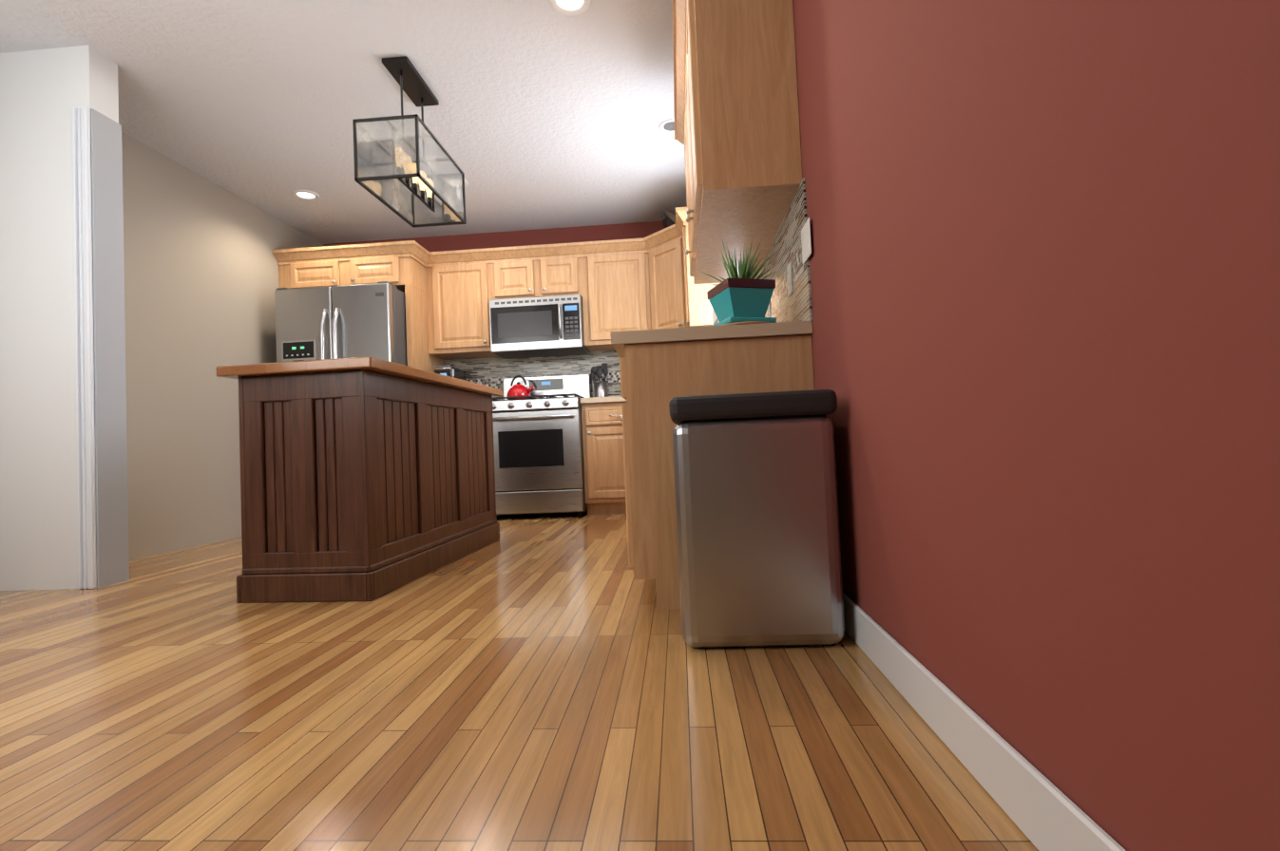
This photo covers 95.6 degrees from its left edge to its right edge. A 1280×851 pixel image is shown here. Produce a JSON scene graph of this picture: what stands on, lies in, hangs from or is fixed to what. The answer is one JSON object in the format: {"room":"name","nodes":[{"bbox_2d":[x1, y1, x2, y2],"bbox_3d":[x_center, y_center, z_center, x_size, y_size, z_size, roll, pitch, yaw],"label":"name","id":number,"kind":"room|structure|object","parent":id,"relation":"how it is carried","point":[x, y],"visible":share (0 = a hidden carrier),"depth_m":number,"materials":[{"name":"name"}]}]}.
{"room":"kitchen","nodes":[
{"label":"kitchen","id":0,"kind":"room"},
{"bbox_2d":[0,44,118,591],"bbox_3d":[-2.747,-0.500,2.728,0.525,2.490,0.140,-3,-2,4],"label":"wall","id":1,"kind":"structure","parent":0,"point":[43,92],"depth_m":2.66,"materials":[{"name":"white paint"}]},
{"bbox_2d":[71,106,129,590],"bbox_3d":[-2.504,-0.361,2.696,0.078,2.190,0.167,-3,-2,4],"label":"door frame","id":2,"kind":"structure","parent":1,"relation":"attached to","point":[103,560],"depth_m":2.65,"materials":[{"name":"grey"}]},
{"bbox_2d":[121,132,323,560],"bbox_3d":[-3.066,-0.489,2.629,0.100,2.490,5.300,-3,-2,4],"label":"wall","id":3,"kind":"structure","parent":0,"point":[201,282],"depth_m":3.77,"materials":[{"name":"beige paint"}]},
{"bbox_2d":[0,0,687,244],"bbox_3d":[-1.279,-1.867,2.549,3.800,0.100,5.500,-3,-2,4],"label":"ceiling","id":4,"kind":"structure","parent":0,"point":[544,114],"depth_m":3.16,"materials":[{"name":"white paint"}]},
{"bbox_2d":[291,189,320,200],"bbox_3d":[-2.471,-1.704,4.298,0.180,0.010,0.180,-3,-2,4],"label":"recessed light","id":5,"kind":"object","parent":4,"relation":"in","point":[305,195],"visible":1,"depth_m":4.29,"materials":[{"name":"white"}]},
{"bbox_2d":[352,56,466,228],"bbox_3d":[-1.179,-1.477,3.028,0.312,0.655,0.602,-3,-2,4],"label":"pendant lantern","id":6,"kind":"object","parent":4,"relation":"hanging from","point":[410,187],"visible":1,"depth_m":2.90,"materials":[{"name":"clear glass"}]},
{"bbox_2d":[449,177,468,187],"bbox_3d":[-1.336,-1.757,4.204,0.180,0.010,0.180,-3,-2,4],"label":"recessed light","id":7,"kind":"object","parent":4,"relation":"in","point":[466,183],"visible":0.15,"depth_m":4.20,"materials":[{"name":"white"}]},
{"bbox_2d":[549,0,590,16],"bbox_3d":[-0.306,-1.854,2.534,0.180,0.010,0.180,-3,-2,4],"label":"recessed light","id":8,"kind":"object","parent":4,"relation":"in","point":[570,8],"visible":1,"depth_m":2.57,"materials":[{"name":"white"}]},
{"bbox_2d":[658,118,674,133],"bbox_3d":[0.194,-1.844,3.584,0.160,0.008,0.160,-3,-2,4],"label":"recessed light","id":9,"kind":"object","parent":4,"relation":"in","point":[667,126],"visible":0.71,"depth_m":3.58,"materials":[{"name":"white"}]},
{"bbox_2d":[323,220,665,251],"bbox_3d":[-1.043,-0.497,5.202,3.800,2.490,0.100,-3,-2,4],"label":"wall","id":10,"kind":"structure","parent":0,"point":[556,236],"depth_m":5.18,"materials":[{"name":"red paint"}]},
{"bbox_2d":[276,256,344,288],"bbox_3d":[-2.615,-1.199,4.959,0.559,0.245,0.628,-3,-2,4],"label":"upper cabinet","id":11,"kind":"object","parent":10,"relation":"attached to","point":[296,272],"depth_m":4.65,"materials":[{"name":"brown wood"}]},
{"bbox_2d":[344,248,424,305],"bbox_3d":[-2.070,-1.224,4.923,0.534,0.245,0.628,-3,-2,4],"label":"upper cabinet","id":12,"kind":"object","parent":10,"relation":"attached to","point":[405,270],"depth_m":4.62,"materials":[{"name":"brown wood"}]},
{"bbox_2d":[424,256,497,362],"bbox_3d":[-1.506,-0.988,5.022,0.555,0.760,0.343,-3,-2,4],"label":"upper cabinet","id":13,"kind":"object","parent":10,"relation":"attached to","point":[458,294],"depth_m":4.86,"materials":[{"name":"brown wood"}]},
{"bbox_2d":[489,252,538,299],"bbox_3d":[-1.041,-1.214,4.998,0.397,0.350,0.343,-3,-2,4],"label":"upper cabinet","id":14,"kind":"object","parent":10,"relation":"attached to","point":[510,277],"depth_m":4.83,"materials":[{"name":"brown wood"}]},
{"bbox_2d":[489,294,590,359],"bbox_3d":[-0.844,-0.831,4.918,0.758,0.433,0.450,-3,-2,4],"label":"microwave","id":15,"kind":"object","parent":14,"relation":"attached to","point":[536,327],"visible":1,"depth_m":4.74,"materials":[{"name":"grey metal"}]},
{"bbox_2d":[443,350,621,400],"bbox_3d":[-0.504,-0.419,5.109,2.490,0.461,0.008,-3,-2,4],"label":"backsplash","id":16,"kind":"structure","parent":10,"relation":"attached to","point":[489,372],"depth_m":5.13,"materials":[{"name":"tile"}]},
{"bbox_2d":[538,252,584,298],"bbox_3d":[-0.659,-1.232,4.973,0.368,0.350,0.343,-3,-2,4],"label":"upper cabinet","id":17,"kind":"object","parent":10,"relation":"attached to","point":[559,273],"depth_m":4.81,"materials":[{"name":"brown wood"}]},
{"bbox_2d":[580,248,649,351],"bbox_3d":[-0.188,-1.048,4.936,0.560,0.760,0.343,-3,-2,4],"label":"upper cabinet","id":18,"kind":"object","parent":10,"relation":"attached to","point":[634,284],"depth_m":4.77,"materials":[{"name":"brown wood"}]},
{"bbox_2d":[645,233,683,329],"bbox_3d":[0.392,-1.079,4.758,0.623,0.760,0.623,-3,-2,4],"label":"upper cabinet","id":19,"kind":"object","parent":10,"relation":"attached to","point":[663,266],"depth_m":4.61,"materials":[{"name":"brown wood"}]},
{"bbox_2d":[653,222,679,233],"bbox_3d":[0.212,-1.134,4.604,0.269,0.805,0.269,-3,-2,4],"label":"upper cabinet","id":20,"kind":"object","parent":10,"relation":"attached to","point":[675,228],"depth_m":4.49,"materials":[{"name":"brown wood"}]},
{"bbox_2d":[661,210,675,228],"bbox_3d":[0.309,-1.646,4.718,0.261,0.253,0.287,-3,-2,4],"label":"bowl","id":21,"kind":"object","parent":20,"relation":"on","point":[668,219],"visible":0.31,"depth_m":4.65,"materials":[{"name":"black"}]},
{"bbox_2d":[0,510,1038,850],"bbox_3d":[-1.165,0.720,2.468,3.800,0.100,5.500,-3,-2,4],"label":"floor","id":22,"kind":"structure","parent":0,"point":[540,683],"depth_m":1.15,"materials":[{"name":"brown wood"}]},
{"bbox_2d":[274,281,407,365],"bbox_3d":[-2.265,-0.134,4.724,0.893,1.842,0.894,-3,-2,4],"label":"fridge","id":23,"kind":"object","parent":22,"relation":"on","point":[346,321],"visible":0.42,"depth_m":4.37,"materials":[{"name":"grey metal"}]},
{"bbox_2d":[220,367,499,603],"bbox_3d":[-1.209,0.251,2.871,0.608,0.866,1.385,-3,-2,4],"label":"kitchen island","id":24,"kind":"object","parent":22,"relation":"on","point":[367,479],"depth_m":2.24,"materials":[{"name":"brown wood"}]},
{"bbox_2d":[216,356,503,397],"bbox_3d":[-1.224,-0.202,2.879,0.688,0.040,1.446,-3,-2,4],"label":"island countertop","id":25,"kind":"structure","parent":24,"relation":"on","point":[339,364],"depth_m":2.19,"materials":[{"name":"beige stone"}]},
{"bbox_2d":[492,374,591,516],"bbox_3d":[-0.813,0.142,4.729,0.760,1.165,0.717,-3,-2,4],"label":"range","id":26,"kind":"object","parent":22,"relation":"on","point":[538,451],"visible":0.85,"depth_m":4.42,"materials":[{"name":"grey metal"}]},
{"bbox_2d":[506,375,534,400],"bbox_3d":[-1.003,-0.320,4.903,0.243,0.213,0.200,-3,-2,4],"label":"kettle","id":27,"kind":"object","parent":26,"relation":"on","point":[518,390],"visible":0.79,"depth_m":4.84,"materials":[{"name":"red metal"}]},
{"bbox_2d":[581,401,626,515],"bbox_3d":[0.160,0.242,4.553,1.180,0.868,0.988,-3,-2,4],"label":"base cabinet","id":28,"kind":"object","parent":22,"relation":"on","point":[603,466],"visible":0.38,"depth_m":4.45,"materials":[{"name":"brown wood"}]},
{"bbox_2d":[580,321,812,403],"bbox_3d":[0.064,-0.330,3.481,1.180,0.482,3.173,-3,-2,4],"label":"countertop","id":29,"kind":"structure","parent":28,"relation":"on","point":[620,340],"depth_m":1.88,"materials":[{"name":"beige laminate"}]},
{"bbox_2d":[590,362,608,397],"bbox_3d":[-0.341,-0.368,4.949,0.158,0.334,0.118,-3,-2,4],"label":"utensil crock","id":30,"kind":"object","parent":29,"relation":"on","point":[600,389],"visible":0.79,"depth_m":4.91,"materials":[{"name":"silver metal"}]},
{"bbox_2d":[712,309,719,325],"bbox_3d":[0.381,-0.399,2.264,0.130,0.165,0.180,-2,-2,-28],"label":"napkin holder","id":31,"kind":"object","parent":29,"relation":"on","point":[715,320],"visible":0.02,"depth_m":2.30,"materials":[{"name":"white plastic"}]},
{"bbox_2d":[700,234,776,325],"bbox_3d":[0.344,-0.489,1.995,0.267,0.330,0.343,-3,-2,4],"label":"potted plant","id":32,"kind":"object","parent":29,"relation":"on","point":[743,296],"visible":0.88,"depth_m":1.93,"materials":[{"name":"ceramic"}]},
{"bbox_2d":[619,334,814,610],"bbox_3d":[0.265,0.164,2.192,0.658,0.868,0.618,-3,-2,4],"label":"base cabinet","id":33,"kind":"object","parent":22,"relation":"on","point":[656,378],"visible":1,"depth_m":1.90,"materials":[{"name":"brown wood"}]},
{"bbox_2d":[668,389,844,648],"bbox_3d":[0.314,0.248,1.639,0.430,0.659,0.325,-3,-2,4],"label":"trash can","id":34,"kind":"object","parent":22,"relation":"on","point":[757,525],"visible":1,"depth_m":1.48,"materials":[{"name":"silver metal"}]},
{"bbox_3d":[-1.461,0.322,4.824,0.552,0.868,0.658,-3,-2,4],"label":"base cabinet","id":35,"kind":"object","parent":22,"relation":"on","visible":0},
{"bbox_3d":[-1.480,-0.133,4.843,0.552,0.040,0.648,-3,-2,4],"label":"countertop","id":36,"kind":"structure","parent":35,"relation":"on","visible":0},
{"bbox_2d":[433,364,466,381],"bbox_3d":[-1.631,-0.319,4.910,0.230,0.345,0.330,-3,-2,4],"label":"coffee maker","id":37,"kind":"object","parent":36,"relation":"on","point":[449,371],"visible":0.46,"depth_m":4.78,"materials":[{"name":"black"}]},
{"bbox_2d":[792,0,1279,850],"bbox_3d":[0.622,-0.658,2.389,0.100,2.490,5.300,-3,-2,4],"label":"wall","id":38,"kind":"structure","parent":0,"point":[1045,279],"depth_m":0.66,"materials":[{"name":"red paint"}]},
{"bbox_2d":[679,218,719,327],"bbox_3d":[0.503,-1.098,4.306,0.343,0.760,0.265,-3,-2,4],"label":"upper cabinet","id":39,"kind":"object","parent":38,"relation":"attached to","point":[697,310],"depth_m":4.18,"materials":[{"name":"brown wood"}]},
{"bbox_2d":[680,125,763,284],"bbox_3d":[0.408,-1.139,2.882,0.342,0.760,0.381,-3,-2,4],"label":"upper cabinet","id":40,"kind":"object","parent":38,"relation":"attached to","point":[699,277],"depth_m":2.90,"materials":[{"name":"brown wood"}]},
{"bbox_2d":[680,0,802,266],"bbox_3d":[0.370,-1.155,2.309,0.342,0.760,0.767,-3,-2,4],"label":"upper cabinet","id":41,"kind":"object","parent":38,"relation":"attached to","point":[736,118],"depth_m":1.93,"materials":[{"name":"brown wood"}]},
{"bbox_2d":[756,177,812,323],"bbox_3d":[0.643,-0.522,3.446,0.007,0.461,3.180,-3,-2,4],"label":"backsplash","id":42,"kind":"structure","parent":38,"relation":"attached to","point":[785,250],"depth_m":2.09,"materials":[{"name":"tile"}]},
{"bbox_2d":[766,304,770,317],"bbox_3d":[0.583,-0.503,2.632,0.007,0.114,0.070,-3,-2,4],"label":"electrical outlet","id":43,"kind":"object","parent":42,"relation":"attached to","point":[769,312],"visible":0.46,"depth_m":2.61,"materials":[{"name":"white plastic"}]},
{"bbox_2d":[786,261,792,296],"bbox_3d":[0.549,-0.537,2.134,0.006,0.114,0.070,-3,-2,4],"label":"electrical outlet","id":44,"kind":"object","parent":42,"relation":"attached to","point":[790,278],"visible":1,"depth_m":2.12,"materials":[{"name":"white plastic"}]},
{"bbox_2d":[801,217,811,265],"bbox_3d":[0.529,-0.585,1.851,0.006,0.114,0.115,-3,-2,4],"label":"light switch","id":45,"kind":"object","parent":38,"relation":"attached to","point":[806,241],"visible":1,"depth_m":1.83,"materials":[{"name":"white plastic"}]},
{"bbox_2d":[842,592,1126,850],"bbox_3d":[0.511,0.493,0.764,0.013,0.100,2.110,-3,-2,4],"label":"baseboard","id":46,"kind":"structure","parent":38,"relation":"attached to","point":[1041,811],"depth_m":0.86,"materials":[{"name":"white"}]}
]}

